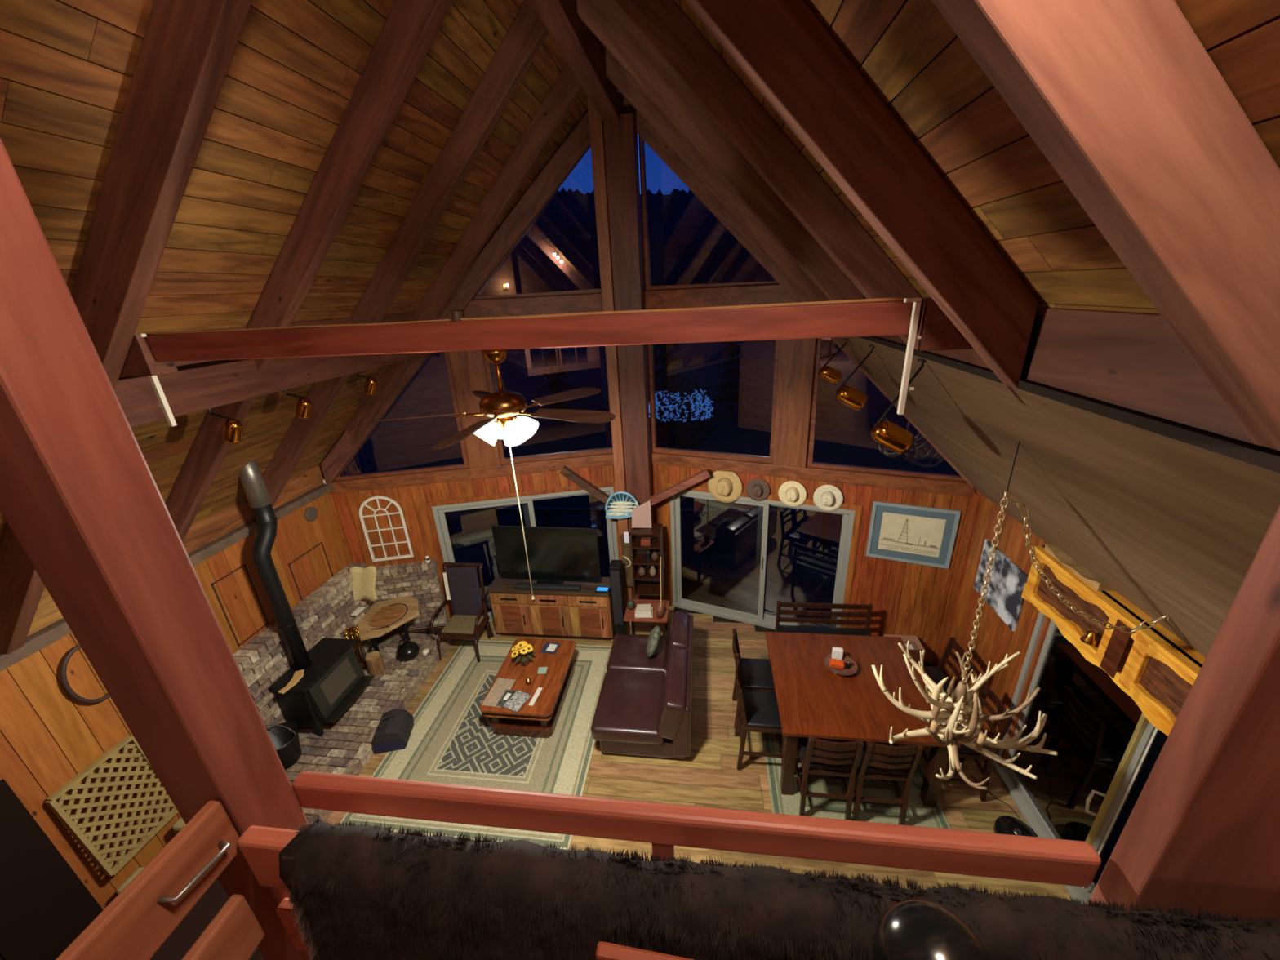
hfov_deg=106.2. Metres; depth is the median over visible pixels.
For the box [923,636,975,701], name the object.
dining chair
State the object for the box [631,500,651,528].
notice
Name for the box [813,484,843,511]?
cowboy hat
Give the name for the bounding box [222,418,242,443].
hood
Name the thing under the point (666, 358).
pine tree
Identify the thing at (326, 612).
brick surround
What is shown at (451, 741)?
area rug
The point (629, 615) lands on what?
end table
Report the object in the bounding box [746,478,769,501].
cowboy hat
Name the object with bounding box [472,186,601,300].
window
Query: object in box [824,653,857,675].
tray
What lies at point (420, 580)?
brick surround
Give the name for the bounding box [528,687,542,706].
envelope
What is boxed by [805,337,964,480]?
window
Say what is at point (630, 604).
jar
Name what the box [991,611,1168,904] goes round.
door
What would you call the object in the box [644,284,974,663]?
wall
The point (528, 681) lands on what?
dish
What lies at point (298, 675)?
glove
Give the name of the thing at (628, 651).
seat cushion
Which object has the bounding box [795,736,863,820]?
dining chair
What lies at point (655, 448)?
window
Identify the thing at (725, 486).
cowboy hat
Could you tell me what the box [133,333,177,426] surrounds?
bracket
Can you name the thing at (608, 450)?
window
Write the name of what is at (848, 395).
hood
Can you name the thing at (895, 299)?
wire
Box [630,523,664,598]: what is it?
shelf
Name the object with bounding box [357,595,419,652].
table
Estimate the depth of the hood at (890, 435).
2.98 m
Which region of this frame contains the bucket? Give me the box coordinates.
[265,722,302,769]
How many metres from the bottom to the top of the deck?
0.110 m
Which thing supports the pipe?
on the wood stove
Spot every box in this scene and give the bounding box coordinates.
[448,309,465,321]
[640,537,651,546]
[883,634,925,665]
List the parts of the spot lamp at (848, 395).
stem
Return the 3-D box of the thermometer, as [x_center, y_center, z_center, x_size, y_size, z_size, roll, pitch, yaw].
[-0.196,0.837,6.997,0.070,0.180,0.014,0,22,8]
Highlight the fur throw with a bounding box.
[278,814,1279,959]
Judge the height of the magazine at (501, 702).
0.004 m
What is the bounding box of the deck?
[453,548,838,618]
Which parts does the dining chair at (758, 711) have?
leg, leg, seat frame, leg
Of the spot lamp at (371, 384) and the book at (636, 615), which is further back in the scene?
the book at (636, 615)
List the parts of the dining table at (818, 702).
leg, leg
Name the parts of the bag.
bag handle, blue panel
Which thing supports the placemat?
on the coffee table at (540, 720)
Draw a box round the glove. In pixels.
[278,669,304,693]
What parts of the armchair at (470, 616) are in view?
arm, leg, post, crest rail, seat frame, backrest, leg, arm, post, leg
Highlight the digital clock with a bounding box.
[595,586,609,592]
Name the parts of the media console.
handle, drawer, door, handle, drawer, door, drawer, handle, door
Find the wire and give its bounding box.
[142,297,911,334]
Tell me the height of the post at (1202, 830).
1.530 m
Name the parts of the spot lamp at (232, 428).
stem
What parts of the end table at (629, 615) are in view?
leg, leg, leg, leg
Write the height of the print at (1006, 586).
0.620 m
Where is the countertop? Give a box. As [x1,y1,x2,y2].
[486,573,610,596]
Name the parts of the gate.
handle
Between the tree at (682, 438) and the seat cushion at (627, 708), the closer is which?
the seat cushion at (627, 708)
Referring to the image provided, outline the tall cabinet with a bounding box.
[0,778,102,959]
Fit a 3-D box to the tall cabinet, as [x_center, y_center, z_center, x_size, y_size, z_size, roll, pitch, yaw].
[-4.545,3.099,3.246,0.195,1.900,0.970,0,22,8]
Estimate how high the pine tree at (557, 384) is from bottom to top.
8.830 m
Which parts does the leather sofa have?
frame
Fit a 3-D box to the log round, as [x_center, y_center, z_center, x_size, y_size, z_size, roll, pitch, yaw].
[-3.591,2.482,6.513,0.200,0.264,0.200,0,22,8]
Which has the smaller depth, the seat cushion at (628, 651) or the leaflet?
the leaflet
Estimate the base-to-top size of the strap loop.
0.551 m
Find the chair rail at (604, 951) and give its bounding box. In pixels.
[595,941,693,959]
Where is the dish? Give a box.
[525,678,531,684]
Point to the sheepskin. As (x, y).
(364, 579)
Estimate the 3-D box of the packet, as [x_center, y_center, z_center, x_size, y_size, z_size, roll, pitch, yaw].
[2.113,1.973,5.162,0.144,0.077,0.084,2,22,13]
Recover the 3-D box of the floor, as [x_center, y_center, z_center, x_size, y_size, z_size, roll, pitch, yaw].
[-0.529,3.842,3.619,8.480,0.140,10.100,0,22,8]
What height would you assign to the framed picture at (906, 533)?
0.770 m
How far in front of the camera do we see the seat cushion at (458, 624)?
6.90 m
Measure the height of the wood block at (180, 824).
0.420 m
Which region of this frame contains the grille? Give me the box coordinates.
[609,570,623,624]
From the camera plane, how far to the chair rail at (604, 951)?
0.71 m
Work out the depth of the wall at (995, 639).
5.15 m
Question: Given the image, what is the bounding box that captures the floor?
[298,604,1072,901]
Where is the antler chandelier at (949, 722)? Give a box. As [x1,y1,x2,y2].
[871,441,1171,790]
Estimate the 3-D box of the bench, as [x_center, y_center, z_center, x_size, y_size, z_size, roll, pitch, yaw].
[2.350,2.102,6.130,1.165,0.981,0.445,0,22,8]
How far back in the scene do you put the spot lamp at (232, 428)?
3.36 m
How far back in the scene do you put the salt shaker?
5.12 m
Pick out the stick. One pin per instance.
(660, 557)
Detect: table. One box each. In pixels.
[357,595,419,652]
[480,638,576,737]
[623,599,669,635]
[764,631,960,807]
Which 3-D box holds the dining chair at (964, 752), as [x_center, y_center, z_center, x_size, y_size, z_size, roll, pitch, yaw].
[3.137,2.552,4.728,0.531,1.072,0.460,0,22,8]
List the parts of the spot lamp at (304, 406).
stem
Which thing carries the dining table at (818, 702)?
on the dining rug at (917, 815)
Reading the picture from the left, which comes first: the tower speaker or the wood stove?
the wood stove
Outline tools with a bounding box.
[342,625,366,668]
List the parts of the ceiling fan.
blade, blade, blade, lamp shade, lamp shade, lamp shade, pull chain, lamp shade, blade, blade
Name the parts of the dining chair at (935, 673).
leg, leg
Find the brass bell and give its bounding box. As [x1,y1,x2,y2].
[1080,630,1097,645]
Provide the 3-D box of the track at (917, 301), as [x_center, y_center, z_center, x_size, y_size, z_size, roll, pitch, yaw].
[1.169,-0.531,2.100,0.090,0.496,0.026,0,22,8]
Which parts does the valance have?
rail, rail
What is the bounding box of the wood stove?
[268,637,374,736]
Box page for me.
[546,644,557,651]
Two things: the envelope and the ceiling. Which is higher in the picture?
the ceiling
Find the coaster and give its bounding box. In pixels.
[537,666,547,673]
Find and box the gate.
[55,800,264,959]
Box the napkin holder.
[831,646,843,660]
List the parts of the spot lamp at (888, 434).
stem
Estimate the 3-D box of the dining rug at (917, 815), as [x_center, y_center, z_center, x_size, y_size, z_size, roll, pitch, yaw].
[2.169,3.016,5.153,1.620,0.010,1.700,0,22,8]
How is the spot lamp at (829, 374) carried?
attached to the ceiling
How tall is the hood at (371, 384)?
0.177 m
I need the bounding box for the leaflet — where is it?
[502,693,511,700]
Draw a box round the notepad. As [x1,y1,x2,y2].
[540,641,559,654]
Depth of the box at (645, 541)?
6.78 m
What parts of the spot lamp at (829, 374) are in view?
stem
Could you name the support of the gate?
on the floor
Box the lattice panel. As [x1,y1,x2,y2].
[44,735,177,875]
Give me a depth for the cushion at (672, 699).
5.07 m
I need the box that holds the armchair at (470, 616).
[430,562,493,662]
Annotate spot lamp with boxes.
[203,407,242,443]
[283,389,311,418]
[356,371,377,394]
[819,337,848,383]
[835,345,875,410]
[871,359,927,453]
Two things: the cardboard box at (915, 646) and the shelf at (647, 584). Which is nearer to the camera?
the cardboard box at (915, 646)
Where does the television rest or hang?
on the media console
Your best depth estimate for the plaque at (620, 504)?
6.78 m
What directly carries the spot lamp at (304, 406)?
attached to the ceiling
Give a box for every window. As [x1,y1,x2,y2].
[334,351,469,480]
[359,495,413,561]
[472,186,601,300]
[484,356,613,463]
[638,135,778,291]
[647,339,779,462]
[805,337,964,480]
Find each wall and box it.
[0,464,353,910]
[329,293,614,636]
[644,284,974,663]
[933,488,1051,767]
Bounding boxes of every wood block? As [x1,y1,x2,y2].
[116,866,143,894]
[172,817,185,834]
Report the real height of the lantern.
0.180 m
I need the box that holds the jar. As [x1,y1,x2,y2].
[626,600,635,610]
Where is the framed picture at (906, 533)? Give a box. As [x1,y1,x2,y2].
[865,501,960,568]
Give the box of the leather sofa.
[591,611,693,759]
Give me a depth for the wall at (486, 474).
6.76 m
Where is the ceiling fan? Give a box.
[369,349,615,602]
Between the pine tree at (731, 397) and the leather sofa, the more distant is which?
the pine tree at (731, 397)
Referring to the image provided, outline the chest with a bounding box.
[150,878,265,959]
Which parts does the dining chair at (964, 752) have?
leg, seat frame, leg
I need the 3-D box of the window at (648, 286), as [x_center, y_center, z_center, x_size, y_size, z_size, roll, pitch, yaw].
[0.834,-3.191,5.590,1.748,1.776,0.080,7,24,23]
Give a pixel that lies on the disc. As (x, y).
(311, 513)
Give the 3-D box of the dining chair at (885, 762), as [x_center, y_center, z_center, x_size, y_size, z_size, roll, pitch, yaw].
[2.238,2.675,4.534,0.460,1.072,0.531,0,22,7]
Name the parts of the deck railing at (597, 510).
post, post, post, post, rail, post, post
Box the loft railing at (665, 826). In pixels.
[292,771,1101,887]
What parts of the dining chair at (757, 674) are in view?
leg, leg, seat frame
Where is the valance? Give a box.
[1021,544,1205,736]
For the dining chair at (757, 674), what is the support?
on the dining rug at (917, 815)
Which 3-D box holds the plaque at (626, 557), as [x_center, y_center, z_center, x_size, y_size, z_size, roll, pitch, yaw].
[-0.185,1.216,7.154,0.170,0.880,0.064,0,22,8]
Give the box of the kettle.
[396,638,419,661]
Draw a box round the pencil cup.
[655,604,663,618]
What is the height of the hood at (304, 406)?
0.177 m
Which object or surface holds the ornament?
on the brick surround at (420, 580)
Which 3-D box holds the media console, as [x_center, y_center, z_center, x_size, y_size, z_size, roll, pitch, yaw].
[-1.290,1.928,7.213,1.815,0.860,0.455,0,22,8]
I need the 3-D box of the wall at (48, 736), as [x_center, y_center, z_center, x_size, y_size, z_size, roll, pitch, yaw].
[-4.753,2.659,2.957,0.280,2.950,8.710,0,22,8]
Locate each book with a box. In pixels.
[635,606,653,616]
[635,609,653,617]
[636,604,650,613]
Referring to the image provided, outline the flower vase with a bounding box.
[511,640,536,666]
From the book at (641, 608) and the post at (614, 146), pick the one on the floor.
the post at (614, 146)
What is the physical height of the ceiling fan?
1.493 m
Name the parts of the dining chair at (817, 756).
leg, leg, seat frame, leg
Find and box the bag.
[371,708,413,754]
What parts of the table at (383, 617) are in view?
leg, leg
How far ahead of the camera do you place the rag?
6.82 m
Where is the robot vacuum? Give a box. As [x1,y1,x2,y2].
[993,815,1036,836]
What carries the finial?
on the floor
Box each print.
[877,511,946,557]
[973,538,1028,631]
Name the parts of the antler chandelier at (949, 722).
stem, chain, hanging rod, swag chain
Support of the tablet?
attached to the brick surround at (326, 612)
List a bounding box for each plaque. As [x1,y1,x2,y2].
[604,491,639,519]
[619,534,633,586]
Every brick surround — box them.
[232,562,382,729]
[373,559,448,633]
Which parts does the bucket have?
handle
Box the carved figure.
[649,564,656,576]
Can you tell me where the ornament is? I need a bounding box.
[425,555,430,563]
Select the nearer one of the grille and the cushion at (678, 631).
the cushion at (678, 631)
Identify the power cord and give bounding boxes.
[970,774,1019,817]
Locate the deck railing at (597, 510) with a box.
[444,506,843,558]
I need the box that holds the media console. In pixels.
[486,573,614,640]
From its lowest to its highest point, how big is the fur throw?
0.418 m
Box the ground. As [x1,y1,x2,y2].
[340,337,959,555]
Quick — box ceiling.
[0,0,1279,657]
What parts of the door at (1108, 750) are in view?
frame, pane, handle, sliding panel, pane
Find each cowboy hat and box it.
[707,471,742,502]
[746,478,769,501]
[777,480,806,506]
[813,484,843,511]
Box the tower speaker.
[608,560,626,639]
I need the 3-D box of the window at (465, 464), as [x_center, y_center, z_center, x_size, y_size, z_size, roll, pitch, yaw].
[-3.334,-0.947,6.360,1.799,1.825,0.080,-6,22,-8]
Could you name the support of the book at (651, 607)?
on the book at (636, 615)
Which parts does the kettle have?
handle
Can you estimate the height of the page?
0.002 m
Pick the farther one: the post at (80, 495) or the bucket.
the bucket
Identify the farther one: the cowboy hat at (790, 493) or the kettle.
the kettle
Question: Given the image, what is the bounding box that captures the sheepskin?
[348,565,377,602]
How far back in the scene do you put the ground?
23.03 m
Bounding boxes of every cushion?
[441,614,484,634]
[591,670,664,744]
[606,633,666,672]
[656,646,688,739]
[662,611,689,668]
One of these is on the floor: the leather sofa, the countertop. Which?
the leather sofa
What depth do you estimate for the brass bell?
3.49 m
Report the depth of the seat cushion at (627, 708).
5.38 m
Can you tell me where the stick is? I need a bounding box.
[659,556,662,608]
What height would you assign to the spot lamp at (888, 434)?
0.578 m
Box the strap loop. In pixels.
[59,644,110,703]
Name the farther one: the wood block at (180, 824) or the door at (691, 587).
the door at (691, 587)
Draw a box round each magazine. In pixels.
[496,689,529,710]
[502,689,531,711]
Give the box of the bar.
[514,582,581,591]
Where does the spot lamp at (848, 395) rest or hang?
attached to the ceiling
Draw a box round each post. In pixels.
[0,137,311,959]
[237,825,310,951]
[560,97,710,607]
[1087,505,1279,920]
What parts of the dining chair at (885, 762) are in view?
leg, seat frame, leg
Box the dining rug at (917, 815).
[761,732,951,829]
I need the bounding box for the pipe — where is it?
[239,460,311,671]
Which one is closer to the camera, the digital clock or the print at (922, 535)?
the print at (922, 535)
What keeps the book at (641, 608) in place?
on the book at (651, 607)
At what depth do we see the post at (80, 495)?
0.72 m
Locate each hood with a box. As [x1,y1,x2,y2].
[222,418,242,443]
[295,397,311,418]
[364,377,377,394]
[819,365,841,383]
[835,385,867,410]
[871,420,914,453]
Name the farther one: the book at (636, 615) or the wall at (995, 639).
the book at (636, 615)
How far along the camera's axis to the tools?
6.58 m
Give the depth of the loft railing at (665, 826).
0.90 m
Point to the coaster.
(541, 669)
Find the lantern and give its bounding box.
[644,548,651,561]
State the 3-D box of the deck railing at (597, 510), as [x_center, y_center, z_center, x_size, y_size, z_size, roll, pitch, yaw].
[0.274,1.038,9.607,8.800,0.990,0.100,0,22,8]
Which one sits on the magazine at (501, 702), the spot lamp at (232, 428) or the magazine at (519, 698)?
the magazine at (519, 698)
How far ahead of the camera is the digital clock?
6.80 m
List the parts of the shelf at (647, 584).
panel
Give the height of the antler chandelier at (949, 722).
2.236 m
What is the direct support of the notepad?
on the coffee table at (540, 720)
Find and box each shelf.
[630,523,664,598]
[1031,545,1205,679]
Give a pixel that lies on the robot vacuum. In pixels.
(1004, 824)
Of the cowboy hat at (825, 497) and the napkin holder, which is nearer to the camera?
the napkin holder
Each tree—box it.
[534,261,581,428]
[648,245,689,413]
[648,373,719,449]
[710,263,755,411]
[816,337,844,417]
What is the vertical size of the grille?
0.900 m
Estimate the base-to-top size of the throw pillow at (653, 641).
0.376 m
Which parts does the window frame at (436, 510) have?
sliding panel, sliding panel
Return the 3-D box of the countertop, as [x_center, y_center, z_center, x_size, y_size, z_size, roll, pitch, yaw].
[-1.309,1.544,7.069,1.815,0.040,0.440,0,22,8]
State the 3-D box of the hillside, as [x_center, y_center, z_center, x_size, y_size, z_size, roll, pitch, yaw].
[22.435,-90.494,167.346,593.552,65.105,235.347,0,22,8]
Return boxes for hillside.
[478,186,775,296]
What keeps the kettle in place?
on the brick hearth
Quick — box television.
[491,524,600,584]
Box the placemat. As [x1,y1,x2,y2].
[481,677,515,707]
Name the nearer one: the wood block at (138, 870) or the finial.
the finial
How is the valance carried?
attached to the wall at (995, 639)
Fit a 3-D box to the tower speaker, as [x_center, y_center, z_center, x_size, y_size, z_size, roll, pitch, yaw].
[-0.310,1.755,6.977,0.200,1.260,0.240,0,22,8]
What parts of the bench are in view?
leg, seat, leg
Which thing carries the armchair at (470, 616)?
on the area rug at (451, 741)
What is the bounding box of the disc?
[304,506,317,521]
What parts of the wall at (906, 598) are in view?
window post, sill rail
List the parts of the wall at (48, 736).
plate, hatch trim, hatch trim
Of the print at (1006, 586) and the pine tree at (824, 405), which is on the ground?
the pine tree at (824, 405)
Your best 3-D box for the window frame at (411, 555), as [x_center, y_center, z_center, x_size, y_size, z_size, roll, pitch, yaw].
[-3.630,0.691,6.845,0.567,1.003,0.020,-6,22,-8]
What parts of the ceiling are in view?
sloping panel, panel edge trim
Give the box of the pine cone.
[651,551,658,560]
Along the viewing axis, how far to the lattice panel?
4.05 m
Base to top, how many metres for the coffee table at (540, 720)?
0.439 m
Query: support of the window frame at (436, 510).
in the wall at (486, 474)
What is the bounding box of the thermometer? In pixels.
[623,532,629,542]
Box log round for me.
[364,650,385,675]
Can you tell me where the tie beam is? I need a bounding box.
[119,297,973,377]
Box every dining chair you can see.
[732,628,775,728]
[734,659,784,769]
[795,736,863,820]
[838,740,924,825]
[921,681,1013,801]
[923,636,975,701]
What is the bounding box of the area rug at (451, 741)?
[340,640,611,849]
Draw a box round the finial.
[872,899,991,959]
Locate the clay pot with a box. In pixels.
[638,566,645,576]
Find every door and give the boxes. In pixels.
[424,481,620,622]
[664,482,862,629]
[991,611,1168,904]
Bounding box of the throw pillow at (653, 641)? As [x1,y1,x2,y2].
[646,626,660,657]
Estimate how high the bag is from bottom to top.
0.351 m
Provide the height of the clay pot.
0.135 m
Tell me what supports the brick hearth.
on the floor
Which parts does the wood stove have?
plate, leg, door, door glass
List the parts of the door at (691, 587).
pane, sliding panel, pane, sliding panel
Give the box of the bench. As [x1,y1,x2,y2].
[774,600,872,635]
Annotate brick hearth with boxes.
[284,632,454,822]
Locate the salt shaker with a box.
[845,660,850,668]
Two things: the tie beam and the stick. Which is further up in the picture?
the tie beam
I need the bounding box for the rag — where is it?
[422,648,430,654]
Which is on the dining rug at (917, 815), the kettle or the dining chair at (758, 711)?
the dining chair at (758, 711)
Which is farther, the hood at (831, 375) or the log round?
the log round
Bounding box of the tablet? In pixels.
[350,606,364,615]
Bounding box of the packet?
[829,657,844,669]
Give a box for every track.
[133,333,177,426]
[897,297,921,414]
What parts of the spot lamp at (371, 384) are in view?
stem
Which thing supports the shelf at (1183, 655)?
attached to the valance
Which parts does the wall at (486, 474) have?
sill rail, window post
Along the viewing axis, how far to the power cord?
4.68 m
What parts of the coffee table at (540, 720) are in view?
corner post, moulding, corner post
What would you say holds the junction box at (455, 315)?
on the tie beam

